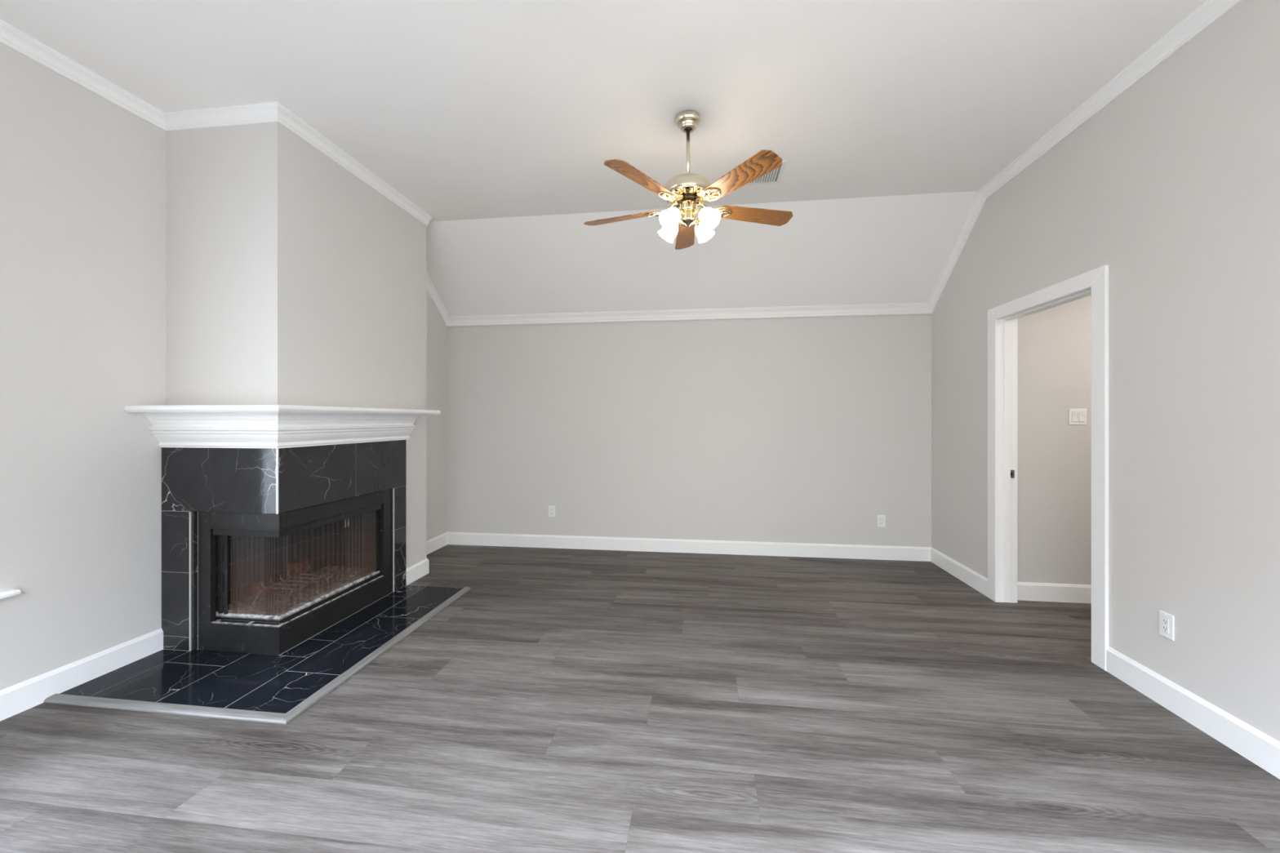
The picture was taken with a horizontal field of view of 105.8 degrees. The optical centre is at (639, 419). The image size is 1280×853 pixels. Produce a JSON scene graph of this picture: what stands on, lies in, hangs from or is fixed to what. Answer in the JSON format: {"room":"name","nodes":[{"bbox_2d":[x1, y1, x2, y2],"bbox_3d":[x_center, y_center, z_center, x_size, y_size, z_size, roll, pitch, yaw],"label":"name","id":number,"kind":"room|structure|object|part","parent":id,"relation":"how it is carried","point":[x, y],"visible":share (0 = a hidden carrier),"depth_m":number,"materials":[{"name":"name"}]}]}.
{"room":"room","nodes":[
{"label":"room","id":0,"kind":"room"},
{"bbox_2d":[0,42,166,690],"bbox_3d":[-2.987,-0.280,1.384,0.160,3.200,3.448,0,0,7],"label":"wall","id":1,"kind":"structure","parent":0,"point":[83,176],"depth_m":2.38,"materials":[{"name":"grey paint"}]},
{"bbox_2d":[0,589,21,599],"bbox_3d":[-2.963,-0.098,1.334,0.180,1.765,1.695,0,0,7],"label":"window sill","id":2,"kind":"structure","parent":1,"relation":"in","point":[12,593],"depth_m":2.13,"materials":[{"name":"white"}]},
{"bbox_2d":[0,628,163,721],"bbox_3d":[-2.914,1.255,1.270,0.014,0.130,3.009,0,0,7],"label":"baseboard","id":3,"kind":"structure","parent":1,"relation":"attached to","point":[16,699],"depth_m":2.37,"materials":[{"name":"white paint"}]},
{"bbox_2d":[0,19,431,226],"bbox_3d":[-2.445,-1.692,1.960,0.766,0.073,4.499,0,0,7],"label":"trim","id":4,"kind":"structure","parent":1,"relation":"attached to","point":[11,37],"depth_m":2.69,"materials":[{"name":"white paint"}]},
{"bbox_2d":[166,121,426,649],"bbox_3d":[-2.326,-0.280,3.474,0.814,3.200,1.466,0,0,7],"label":"wall","id":5,"kind":"structure","parent":0,"point":[291,280],"depth_m":2.79,"materials":[{"name":"grey paint"}]},
{"bbox_2d":[123,404,440,448],"bbox_3d":[-2.194,0.042,3.282,0.923,0.234,1.539,0,0,7],"label":"fireplace mantel","id":6,"kind":"object","parent":5,"relation":"attached to","point":[192,426],"visible":1,"depth_m":2.69,"materials":[{"name":"white paint"}]},
{"bbox_2d":[123,404,440,414],"bbox_3d":[-2.194,-0.057,3.282,0.923,0.036,1.539,0,0,7],"label":"shelf","id":7,"kind":"object","parent":6,"relation":"attached to","point":[155,409],"depth_m":2.58,"materials":[{"name":"white paint"}]},
{"bbox_2d":[161,440,405,651],"bbox_3d":[-2.286,0.734,3.289,0.741,1.149,1.167,0,0,7],"label":"fireplace surround","id":8,"kind":"object","parent":5,"relation":"attached to","point":[277,481],"visible":0.95,"depth_m":2.75,"materials":[{"name":"black stone"}]},
{"bbox_3d":[-2.542,0.915,2.738,0.008,0.785,0.007,0,0,7],"label":"pier trim","id":9,"kind":"part","parent":8,"relation":"part of","materials":[{"name":"silver metal"}]},
{"bbox_3d":[-1.997,0.342,2.668,0.009,0.359,0.007,0,0,7],"label":"corner trim","id":10,"kind":"part","parent":8,"relation":"part of","materials":[{"name":"white metal"}]},
{"bbox_2d":[198,488,391,654],"bbox_3d":[-2.197,0.916,3.206,0.518,0.784,0.976,0,0,7],"label":"fireplace insert","id":11,"kind":"object","parent":8,"relation":"in","point":[237,550],"visible":0.99,"depth_m":2.87,"materials":[{"name":"black metal"}]},
{"bbox_2d":[230,535,279,616],"bbox_3d":[-2.191,0.871,2.758,0.297,0.481,0.022,0,0,7],"label":"curtain","id":12,"kind":"object","parent":11,"relation":"hanging from","point":[234,613],"depth_m":2.76,"materials":[{"name":"grey metal"}]},
{"bbox_3d":[-2.196,1.232,3.206,0.516,0.152,0.976,0,0,7],"label":"panel","id":13,"kind":"part","parent":11,"relation":"part of","materials":[{"name":"black metal"}]},
{"bbox_2d":[227,564,373,613],"bbox_3d":[-2.210,1.055,3.225,0.383,0.133,0.834,0,0,7],"label":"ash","id":14,"kind":"object","parent":11,"relation":"on","point":[229,606],"depth_m":3.07,"materials":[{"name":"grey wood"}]},
{"bbox_2d":[252,577,279,595],"bbox_3d":[-2.368,1.056,3.065,0.090,0.085,0.110,0,0,13],"label":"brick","id":15,"kind":"object","parent":14,"relation":"on","point":[264,579],"visible":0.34,"depth_m":3.02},
{"bbox_3d":[-2.281,1.057,3.094,0.015,0.124,0.442,0,0,7],"label":"rail","id":16,"kind":"part","parent":14,"relation":"part of","materials":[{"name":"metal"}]},
{"bbox_3d":[-2.179,1.054,3.081,0.247,0.130,0.442,0,0,7],"label":"fire grate","id":17,"kind":"part","parent":14,"relation":"part of","materials":[{"name":"brown metal"}]},
{"bbox_2d":[286,559,311,582],"bbox_3d":[-2.329,1.038,3.312,0.100,0.135,0.110,0,0,1],"label":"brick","id":18,"kind":"object","parent":14,"relation":"on","point":[295,561],"visible":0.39,"depth_m":3.28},
{"bbox_3d":[-2.083,1.057,3.069,0.015,0.124,0.442,0,0,7],"label":"rail","id":19,"kind":"part","parent":14,"relation":"part of","materials":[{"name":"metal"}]},
{"bbox_2d":[279,520,345,615],"bbox_3d":[-2.006,0.871,2.989,0.021,0.481,0.498,0,0,7],"label":"curtain","id":20,"kind":"object","parent":11,"relation":"hanging from","point":[317,598],"depth_m":2.96,"materials":[{"name":"black metal"}]},
{"bbox_2d":[345,511,376,584],"bbox_3d":[-1.952,0.871,3.390,0.020,0.481,0.302,0,0,7],"label":"curtain","id":21,"kind":"object","parent":11,"relation":"hanging from","point":[365,576],"depth_m":3.41,"materials":[{"name":"grey metal"}]},
{"bbox_3d":[-1.867,0.915,3.671,0.009,0.785,0.006,0,0,7],"label":"pier trim","id":22,"kind":"part","parent":8,"relation":"part of","materials":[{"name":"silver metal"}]},
{"bbox_2d":[405,558,429,585],"bbox_3d":[-2.001,1.255,4.013,0.336,0.130,0.340,0,0,7],"label":"baseboard","id":23,"kind":"structure","parent":5,"relation":"attached to","point":[420,569],"depth_m":3.99,"materials":[{"name":"white paint"}]},
{"bbox_2d":[426,291,447,540],"bbox_3d":[-2.170,-0.280,4.567,0.115,3.200,1.143,0,0,7],"label":"wall","id":24,"kind":"structure","parent":0,"point":[437,329],"depth_m":4.93,"materials":[{"name":"grey paint"}]},
{"bbox_2d":[0,0,1206,315],"bbox_3d":[-0.222,-1.467,2.147,5.447,1.025,5.672,0,0,7],"label":"ceiling","id":25,"kind":"structure","parent":0,"point":[500,121],"depth_m":2.67,"materials":[{"name":"white paint"}]},
{"bbox_2d":[583,110,792,249],"bbox_3d":[0.268,-1.385,2.803,1.255,0.685,1.220,0,0,7],"label":"ceiling fan","id":26,"kind":"object","parent":25,"relation":"hanging from","point":[687,191],"visible":1,"depth_m":2.68,"materials":[{"name":"brown wood"}]},
{"bbox_3d":[-0.116,-1.207,2.912,0.467,0.006,0.137,0,14,21],"label":"blade","id":27,"kind":"part","parent":26,"relation":"part of","materials":[{"name":"brown wood"}]},
{"bbox_3d":[0.008,-1.207,2.436,0.137,0.006,0.467,18,11,38],"label":"blade","id":28,"kind":"part","parent":26,"relation":"part of","materials":[{"name":"brown wood"}]},
{"bbox_3d":[0.178,-1.117,2.856,0.111,0.111,0.098,0,-40,-45],"label":"lamp shade","id":29,"kind":"part","parent":26,"relation":"part of","materials":[{"name":"white glass"}]},
{"bbox_3d":[0.178,-1.117,2.664,0.111,0.111,0.098,0,40,45],"label":"lamp shade","id":30,"kind":"part","parent":26,"relation":"part of","materials":[{"name":"white glass"}]},
{"bbox_3d":[0.186,-1.125,2.671,0.047,0.047,0.070,0,40,45],"label":"bulb","id":31,"kind":"part","parent":26,"relation":"part of","materials":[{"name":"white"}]},
{"bbox_3d":[0.299,-1.207,3.177,0.137,0.006,0.467,-14,-1,3],"label":"blade","id":32,"kind":"part","parent":26,"relation":"part of","materials":[{"name":"brown wood"}]},
{"bbox_3d":[0.274,-1.260,2.760,0.260,0.019,0.260,0,0,7],"label":"motor plate","id":33,"kind":"part","parent":26,"relation":"part of","materials":[{"name":"gold metal"}]},
{"bbox_3d":[0.330,-1.150,2.704,0.084,0.052,0.049,0,0,45],"label":"lamp arm","id":34,"kind":"part","parent":26,"relation":"part of","materials":[{"name":"gold metal"}]},
{"bbox_3d":[0.330,-1.150,2.815,0.049,0.052,0.084,0,0,45],"label":"lamp arm","id":35,"kind":"part","parent":26,"relation":"part of","materials":[{"name":"gold metal"}]},
{"bbox_3d":[0.370,-1.117,2.856,0.111,0.111,0.098,0,-40,45],"label":"lamp shade","id":36,"kind":"part","parent":26,"relation":"part of","materials":[{"name":"white glass"}]},
{"bbox_3d":[0.362,-1.125,2.671,0.047,0.047,0.070,0,40,-45],"label":"bulb","id":37,"kind":"part","parent":26,"relation":"part of","materials":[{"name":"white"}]},
{"bbox_3d":[0.370,-1.117,2.664,0.111,0.111,0.098,0,40,-45],"label":"lamp shade","id":38,"kind":"part","parent":26,"relation":"part of","materials":[{"name":"white glass"}]},
{"bbox_3d":[0.499,-1.207,2.407,0.137,0.006,0.467,16,-9,-32],"label":"blade","id":39,"kind":"part","parent":26,"relation":"part of","materials":[{"name":"brown wood"}]},
{"bbox_3d":[0.679,-1.207,2.865,0.467,0.006,0.137,0,-14,-15],"label":"blade","id":40,"kind":"part","parent":26,"relation":"part of","materials":[{"name":"brown wood"}]},
{"bbox_2d":[745,160,786,185],"bbox_3d":[0.873,-1.723,3.402,0.256,0.010,0.302,0,0,7],"label":"ceiling vent","id":41,"kind":"object","parent":25,"relation":"in","point":[774,176],"visible":0.46,"depth_m":3.46,"materials":[{"name":"white metal"}]},
{"bbox_2d":[0,544,1279,852],"bbox_3d":[0.949,1.370,1.996,7.530,0.100,5.482,0,0,7],"label":"floor","id":42,"kind":"structure","parent":0,"point":[570,700],"depth_m":1.98,"materials":[{"name":"grey plastic"}]},
{"bbox_2d":[43,585,471,724],"bbox_3d":[-2.047,1.311,3.011,1.258,0.018,1.684,0,0,7],"label":"hearth","id":43,"kind":"object","parent":42,"relation":"on","point":[224,685],"visible":1,"depth_m":2.49,"materials":[{"name":"black tile"}]},
{"bbox_2d":[447,314,931,546],"bbox_3d":[0.345,-0.280,4.876,5.024,3.200,0.115,0,0,7],"label":"wall","id":44,"kind":"structure","parent":0,"point":[812,429],"depth_m":4.79,"materials":[{"name":"grey paint"}]},
{"bbox_2d":[548,505,555,516],"bbox_3d":[-0.906,0.944,4.975,0.070,0.114,0.009,0,0,7],"label":"wall outlet","id":45,"kind":"object","parent":44,"relation":"attached to","point":[551,508],"visible":1,"depth_m":4.97,"materials":[{"name":"white plastic"}]},
{"bbox_2d":[550,507,553,514],"bbox_3d":[-0.906,0.944,4.973,0.033,0.067,0.004,0,0,7],"label":"receptacle","id":46,"kind":"object","parent":45,"relation":"attached to","point":[551,508],"depth_m":4.97,"materials":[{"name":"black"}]},
{"bbox_2d":[426,532,987,596],"bbox_3d":[0.278,1.255,4.358,4.794,0.130,0.929,0,0,7],"label":"baseboard","id":47,"kind":"structure","parent":44,"relation":"attached to","point":[971,578],"depth_m":4.74,"materials":[{"name":"white paint"}]},
{"bbox_2d":[877,515,885,527],"bbox_3d":[2.275,0.957,4.563,0.070,0.114,0.009,0,0,7],"label":"wall outlet","id":48,"kind":"object","parent":44,"relation":"attached to","point":[881,518],"visible":1,"depth_m":4.56,"materials":[{"name":"white plastic"}]},
{"bbox_2d":[880,517,883,524],"bbox_3d":[2.275,0.957,4.561,0.033,0.067,0.004,0,0,7],"label":"receptacle","id":49,"kind":"object","parent":48,"relation":"attached to","point":[881,518],"depth_m":4.56,"materials":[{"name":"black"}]},
{"bbox_2d":[1017,295,1091,584],"bbox_3d":[3.790,0.100,3.466,2.173,2.440,0.100,0,0,7],"label":"wall","id":50,"kind":"structure","parent":0,"point":[1055,343],"depth_m":3.52,"materials":[{"name":"grey paint"}]},
{"bbox_2d":[1017,582,1091,603],"bbox_3d":[3.793,1.255,3.408,2.153,0.130,0.014,0,0,7],"label":"baseboard","id":51,"kind":"structure","parent":50,"relation":"attached to","point":[1027,591],"depth_m":3.50,"materials":[{"name":"white paint"}]},
{"bbox_2d":[1068,408,1086,424],"bbox_3d":[3.157,-0.019,3.492,0.116,0.114,0.010,0,0,7],"label":"light switch","id":52,"kind":"object","parent":50,"relation":"attached to","point":[1076,416],"visible":1,"depth_m":3.49,"materials":[{"name":"white plastic"}]},
{"bbox_2d":[931,0,1279,742],"bbox_3d":[2.422,-0.280,1.805,0.115,3.200,5.672,0,0,7],"label":"wall","id":53,"kind":"structure","parent":0,"point":[1172,186],"depth_m":2.16,"materials":[{"name":"grey paint"}]},
{"bbox_2d":[426,0,1241,326],"bbox_3d":[-0.013,-1.354,2.120,4.794,0.748,5.442,0,0,7],"label":"trim","id":54,"kind":"structure","parent":53,"relation":"attached to","point":[1210,11],"depth_m":4.12,"materials":[{"name":"white paint"}]},
{"bbox_2d":[987,265,1108,671],"bbox_3d":[2.584,0.255,3.058,0.151,2.131,1.062,0,0,7],"label":"door frame","id":55,"kind":"structure","parent":53,"relation":"in","point":[1002,320],"depth_m":3.48,"materials":[{"name":"white paint"}]},
{"bbox_3d":[2.580,0.255,3.544,0.018,2.130,0.099,0,0,7],"label":"casing","id":56,"kind":"part","parent":55,"relation":"part of","materials":[{"name":"white paint"}]},
{"bbox_3d":[2.680,0.393,3.484,0.025,0.058,0.002,0,0,7],"label":"strike plate","id":57,"kind":"part","parent":55,"relation":"part of","materials":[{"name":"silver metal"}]},
{"bbox_3d":[2.711,0.255,3.517,0.018,2.131,0.071,0,0,7],"label":"casing","id":58,"kind":"part","parent":55,"relation":"part of","materials":[{"name":"white paint"}]},
{"bbox_3d":[2.518,-0.767,3.067,0.018,0.088,1.059,0,0,7],"label":"casing","id":59,"kind":"part","parent":55,"relation":"part of","materials":[{"name":"white paint"}]},
{"bbox_3d":[2.648,-0.767,3.038,0.018,0.088,1.035,0,0,7],"label":"casing","id":60,"kind":"part","parent":55,"relation":"part of","materials":[{"name":"white paint"}]},
{"bbox_3d":[2.456,0.255,2.587,0.018,2.130,0.095,0,0,7],"label":"casing","id":61,"kind":"part","parent":55,"relation":"part of","materials":[{"name":"white paint"}]},
{"bbox_2d":[1159,609,1174,640],"bbox_3d":[2.413,0.944,2.221,0.009,0.114,0.070,0,0,7],"label":"wall outlet","id":62,"kind":"object","parent":53,"relation":"attached to","point":[1166,621],"visible":1,"depth_m":2.21,"materials":[{"name":"white plastic"}]},
{"bbox_2d":[1162,616,1168,634],"bbox_3d":[2.411,0.944,2.221,0.004,0.067,0.033,0,0,7],"label":"receptacle","id":63,"kind":"object","parent":62,"relation":"attached to","point":[1165,619],"depth_m":2.22,"materials":[{"name":"white plastic"}]},
{"bbox_2d":[1106,646,1279,779],"bbox_3d":[2.230,1.255,0.827,0.014,0.130,3.454,0,0,7],"label":"baseboard","id":64,"kind":"structure","parent":53,"relation":"attached to","point":[1259,748],"depth_m":2.06,"materials":[{"name":"white paint"}]}
]}

